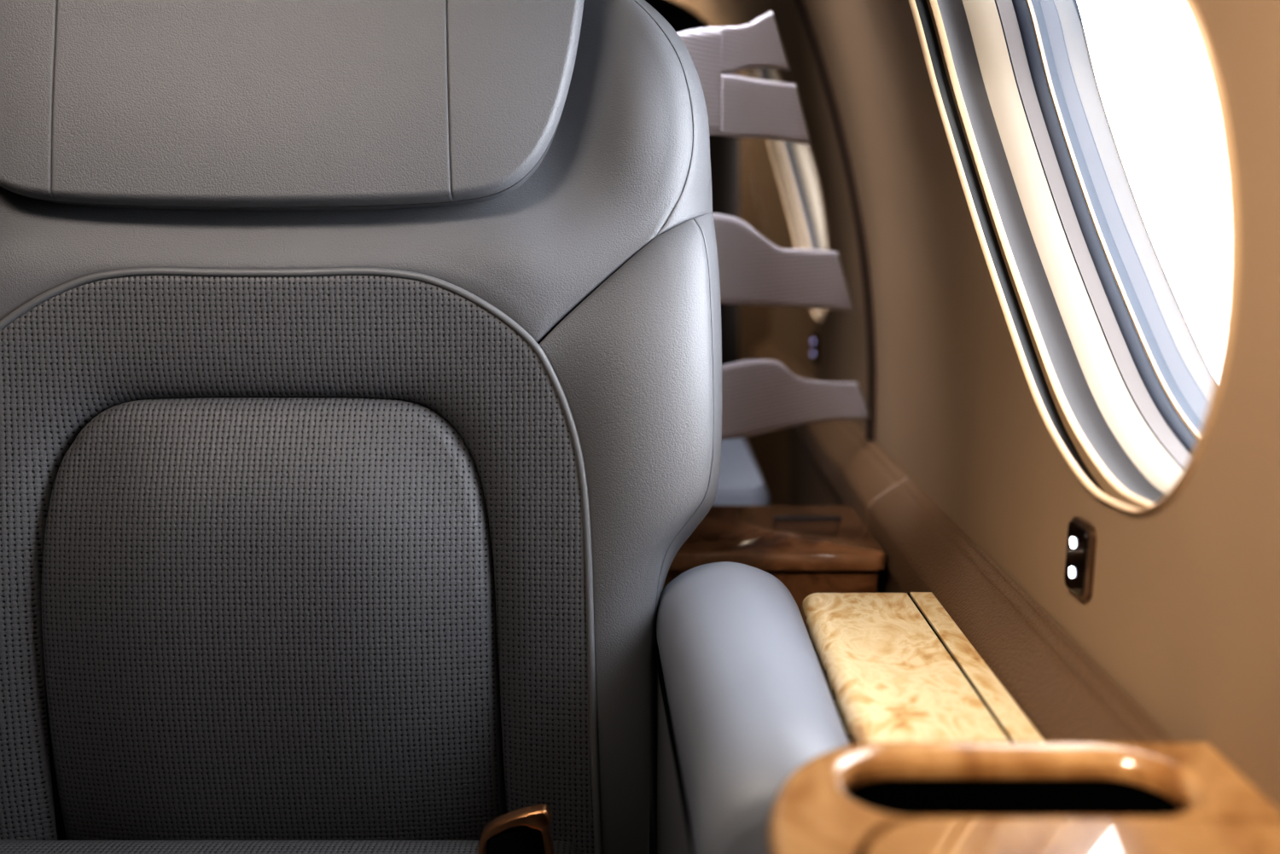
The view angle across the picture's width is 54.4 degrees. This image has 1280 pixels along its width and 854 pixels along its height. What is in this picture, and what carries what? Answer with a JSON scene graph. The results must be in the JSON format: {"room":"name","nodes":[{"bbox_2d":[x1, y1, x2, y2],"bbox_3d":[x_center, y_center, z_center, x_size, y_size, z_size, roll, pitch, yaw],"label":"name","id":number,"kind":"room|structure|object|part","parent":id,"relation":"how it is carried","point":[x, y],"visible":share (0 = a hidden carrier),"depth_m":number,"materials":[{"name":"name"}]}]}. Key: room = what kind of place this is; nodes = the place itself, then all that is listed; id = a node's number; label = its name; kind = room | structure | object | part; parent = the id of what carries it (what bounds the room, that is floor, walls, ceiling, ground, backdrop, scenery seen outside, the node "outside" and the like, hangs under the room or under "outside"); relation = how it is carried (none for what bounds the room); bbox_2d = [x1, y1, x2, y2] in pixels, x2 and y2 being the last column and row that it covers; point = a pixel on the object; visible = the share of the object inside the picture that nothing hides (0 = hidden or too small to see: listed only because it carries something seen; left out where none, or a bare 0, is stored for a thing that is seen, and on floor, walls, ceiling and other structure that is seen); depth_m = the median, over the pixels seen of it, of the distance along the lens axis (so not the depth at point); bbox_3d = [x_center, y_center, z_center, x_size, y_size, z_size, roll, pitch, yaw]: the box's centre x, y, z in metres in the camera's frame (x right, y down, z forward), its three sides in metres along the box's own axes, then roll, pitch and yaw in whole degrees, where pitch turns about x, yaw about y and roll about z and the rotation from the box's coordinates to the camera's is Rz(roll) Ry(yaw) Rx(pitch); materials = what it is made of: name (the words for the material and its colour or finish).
{"room":"aircraft cabin","nodes":[
{"label":"aircraft cabin","id":0,"kind":"room"},
{"bbox_2d":[673,0,770,450],"bbox_3d":[-0.500,-0.319,2.614,1.551,1.520,0.001,0,10,0],"label":"wall","id":1,"kind":"structure","parent":0,"point":[754,321],"depth_m":2.63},
{"bbox_2d":[683,0,1279,810],"bbox_3d":[0.113,0.091,0.290,0.324,1.520,4.720,0,10,0],"label":"wall","id":2,"kind":"structure","parent":0,"point":[1182,613],"depth_m":0.87,"materials":[{"name":"brown leather"}]},
{"bbox_2d":[676,11,811,145],"bbox_3d":[0.096,-0.343,1.206,0.009,0.132,0.282,7,12,36],"label":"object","id":3,"kind":"object","parent":2,"relation":"attached to","point":[738,106],"visible":0.78,"depth_m":1.22,"materials":[{"name":"grey leather"}]},
{"bbox_2d":[712,213,855,312],"bbox_3d":[0.140,-0.165,1.290,0.010,0.113,0.326,8,13,38],"label":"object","id":4,"kind":"object","parent":2,"relation":"attached to","point":[753,270],"visible":0.79,"depth_m":1.29,"materials":[{"name":"grey leather"}]},
{"bbox_2d":[744,67,829,321],"bbox_3d":[0.274,-0.388,1.902,0.235,0.459,0.485,0,10,0],"label":"window","id":5,"kind":"structure","parent":2,"relation":"in","point":[794,163],"depth_m":2.10,"materials":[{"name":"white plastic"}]},
{"bbox_2d":[721,359,868,440],"bbox_3d":[0.158,-0.033,1.333,0.010,0.092,0.348,8,13,39],"label":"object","id":6,"kind":"object","parent":2,"relation":"attached to","point":[760,396],"visible":0.81,"depth_m":1.32,"materials":[{"name":"grey leather"}]},
{"bbox_2d":[812,331,819,364],"bbox_3d":[0.273,-0.123,1.933,0.009,0.049,0.040,0,10,0],"label":"light switch","id":7,"kind":"object","parent":2,"relation":"attached to","point":[815,335],"visible":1,"depth_m":1.92,"materials":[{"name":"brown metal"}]},
{"bbox_3d":[0.270,-0.123,1.933,0.002,0.044,0.035,0,10,0],"label":"button panel","id":8,"kind":"part","parent":7,"relation":"part of","materials":[{"name":"white plastic"}]},
{"bbox_2d":[794,0,876,441],"bbox_3d":[0.110,-0.424,1.398,0.331,0.890,0.032,0,10,0],"label":"trim","id":9,"kind":"structure","parent":2,"relation":"attached to","point":[871,400],"depth_m":1.42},
{"bbox_2d":[907,0,1237,514],"bbox_3d":[0.274,-0.183,0.740,0.235,0.459,0.485,0,10,0],"label":"window","id":10,"kind":"structure","parent":2,"relation":"in","point":[1089,140],"depth_m":0.85,"materials":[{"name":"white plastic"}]},
{"bbox_3d":[0.302,-0.184,0.742,0.107,0.418,0.441,0,10,0],"label":"pane","id":11,"kind":"part","parent":10,"relation":"part of","materials":[{"name":"glass"}]},
{"bbox_2d":[1064,517,1096,601],"bbox_3d":[0.273,0.082,0.771,0.009,0.049,0.040,0,10,0],"label":"light switch","id":12,"kind":"object","parent":2,"relation":"attached to","point":[1081,544],"visible":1,"depth_m":0.76,"materials":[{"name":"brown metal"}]},
{"bbox_3d":[0.270,0.082,0.771,0.002,0.044,0.035,0,10,0],"label":"button panel","id":13,"kind":"part","parent":12,"relation":"part of","materials":[{"name":"black plastic"}]},
{"bbox_3d":[-0.500,0.864,0.427,1.560,0.050,4.720,0,10,0],"label":"floor","id":14,"kind":"structure","parent":0,"visible":0},
{"bbox_2d":[0,0,849,853],"bbox_3d":[-0.281,0.214,0.792,0.807,1.104,0.767,0,10,0],"label":"seat","id":15,"kind":"object","parent":14,"relation":"on","point":[361,381],"visible":0.99,"depth_m":0.92,"materials":[{"name":"leather"}]},
{"bbox_3d":[-0.281,0.169,0.945,0.358,0.379,0.064,0,10,0],"label":"lumbar panel","id":16,"kind":"part","parent":15,"relation":"part of","materials":[{"name":"leather"}]},
{"bbox_2d":[0,840,581,853],"bbox_3d":[-0.281,0.370,0.702,0.490,0.057,0.535,0,10,0],"label":"seat cushion","id":17,"kind":"object","parent":15,"relation":"on","point":[6,846],"depth_m":0.91,"materials":[{"name":"leather"}]},
{"bbox_3d":[-0.281,-0.222,0.958,0.642,0.301,0.141,0,10,0],"label":"shoulder panel","id":18,"kind":"part","parent":15,"relation":"part of","materials":[{"name":"leather"}]},
{"bbox_2d":[477,803,554,853],"bbox_3d":[-0.068,0.285,0.848,0.086,0.061,0.028,-3,11,-19],"label":"belt buckle","id":19,"kind":"object","parent":15,"relation":"on","point":[526,830],"visible":1,"depth_m":0.84,"materials":[{"name":"gold metal"}]},
{"bbox_3d":[-0.084,0.288,0.843,0.043,0.042,0.002,0,10,0],"label":"latch plate","id":20,"kind":"part","parent":19,"relation":"part of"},
{"bbox_3d":[0.065,0.326,0.840,0.107,0.266,0.349,0,10,0],"label":"armrest panel","id":21,"kind":"part","parent":15,"relation":"part of","materials":[{"name":"leather"}]},
{"bbox_3d":[0.067,0.180,0.812,0.111,0.100,0.373,0,10,0],"label":"armrest","id":22,"kind":"part","parent":15,"relation":"part of","materials":[{"name":"leather"}]},
{"bbox_2d":[645,0,768,506],"bbox_3d":[-0.152,-0.034,1.806,0.635,1.240,0.670,0,10,0],"label":"seat","id":23,"kind":"object","parent":14,"relation":"on","point":[741,483],"visible":0.13,"depth_m":1.91,"materials":[{"name":"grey leather"}]},
{"bbox_3d":[-0.158,-0.275,1.988,0.625,0.810,0.227,0,10,0],"label":"backrest","id":24,"kind":"part","parent":23,"relation":"part of","materials":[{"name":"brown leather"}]},
{"bbox_3d":[0.120,0.158,1.825,0.090,0.255,0.500,0,10,0],"label":"armrest","id":25,"kind":"part","parent":23,"relation":"part of","materials":[{"name":"leather"}]},
{"bbox_2d":[663,506,885,611],"bbox_3d":[0.114,0.388,1.287,0.228,0.589,0.190,0,10,0],"label":"console","id":26,"kind":"object","parent":14,"relation":"on","point":[810,549],"visible":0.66,"depth_m":1.16,"materials":[{"name":"brown wood"}]},
{"bbox_3d":[0.170,0.094,1.268,0.070,0.003,0.014,0,10,0],"label":"latch plate","id":27,"kind":"part","parent":26,"relation":"part of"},
{"bbox_2d":[750,337,908,527],"bbox_3d":[0.255,0.241,2.002,0.044,0.630,1.380,0,10,0],"label":"ledge","id":28,"kind":"object","parent":14,"relation":"on","point":[833,462],"visible":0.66,"depth_m":1.64,"materials":[{"name":"leather"}]},
{"bbox_3d":[0.255,0.272,2.008,0.038,0.566,1.376,0,10,0],"label":"kick panel","id":29,"kind":"part","parent":28,"relation":"part of","materials":[{"name":"leather"}]},
{"bbox_2d":[800,592,1045,745],"bbox_3d":[0.179,0.457,0.864,0.105,0.600,0.373,0,10,0],"label":"ledge","id":30,"kind":"object","parent":14,"relation":"on","point":[896,666],"visible":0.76,"depth_m":0.82,"materials":[{"name":"beige wood"}]},
{"bbox_2d":[867,477,1174,742],"bbox_3d":[0.255,0.418,0.995,0.044,0.630,0.664,0,10,0],"label":"ledge","id":31,"kind":"object","parent":14,"relation":"on","point":[1066,696],"visible":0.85,"depth_m":0.86,"materials":[{"name":"leather"}]},
{"bbox_3d":[0.255,0.450,1.000,0.038,0.566,0.660,0,10,0],"label":"kick panel","id":32,"kind":"part","parent":31,"relation":"part of","materials":[{"name":"leather"}]},
{"bbox_2d":[767,742,1279,853],"bbox_3d":[0.164,0.500,0.490,0.222,0.646,0.352,0,10,0],"label":"console","id":33,"kind":"object","parent":14,"relation":"on","point":[875,798],"visible":1,"depth_m":0.57,"materials":[{"name":"brown wood"}]}
]}

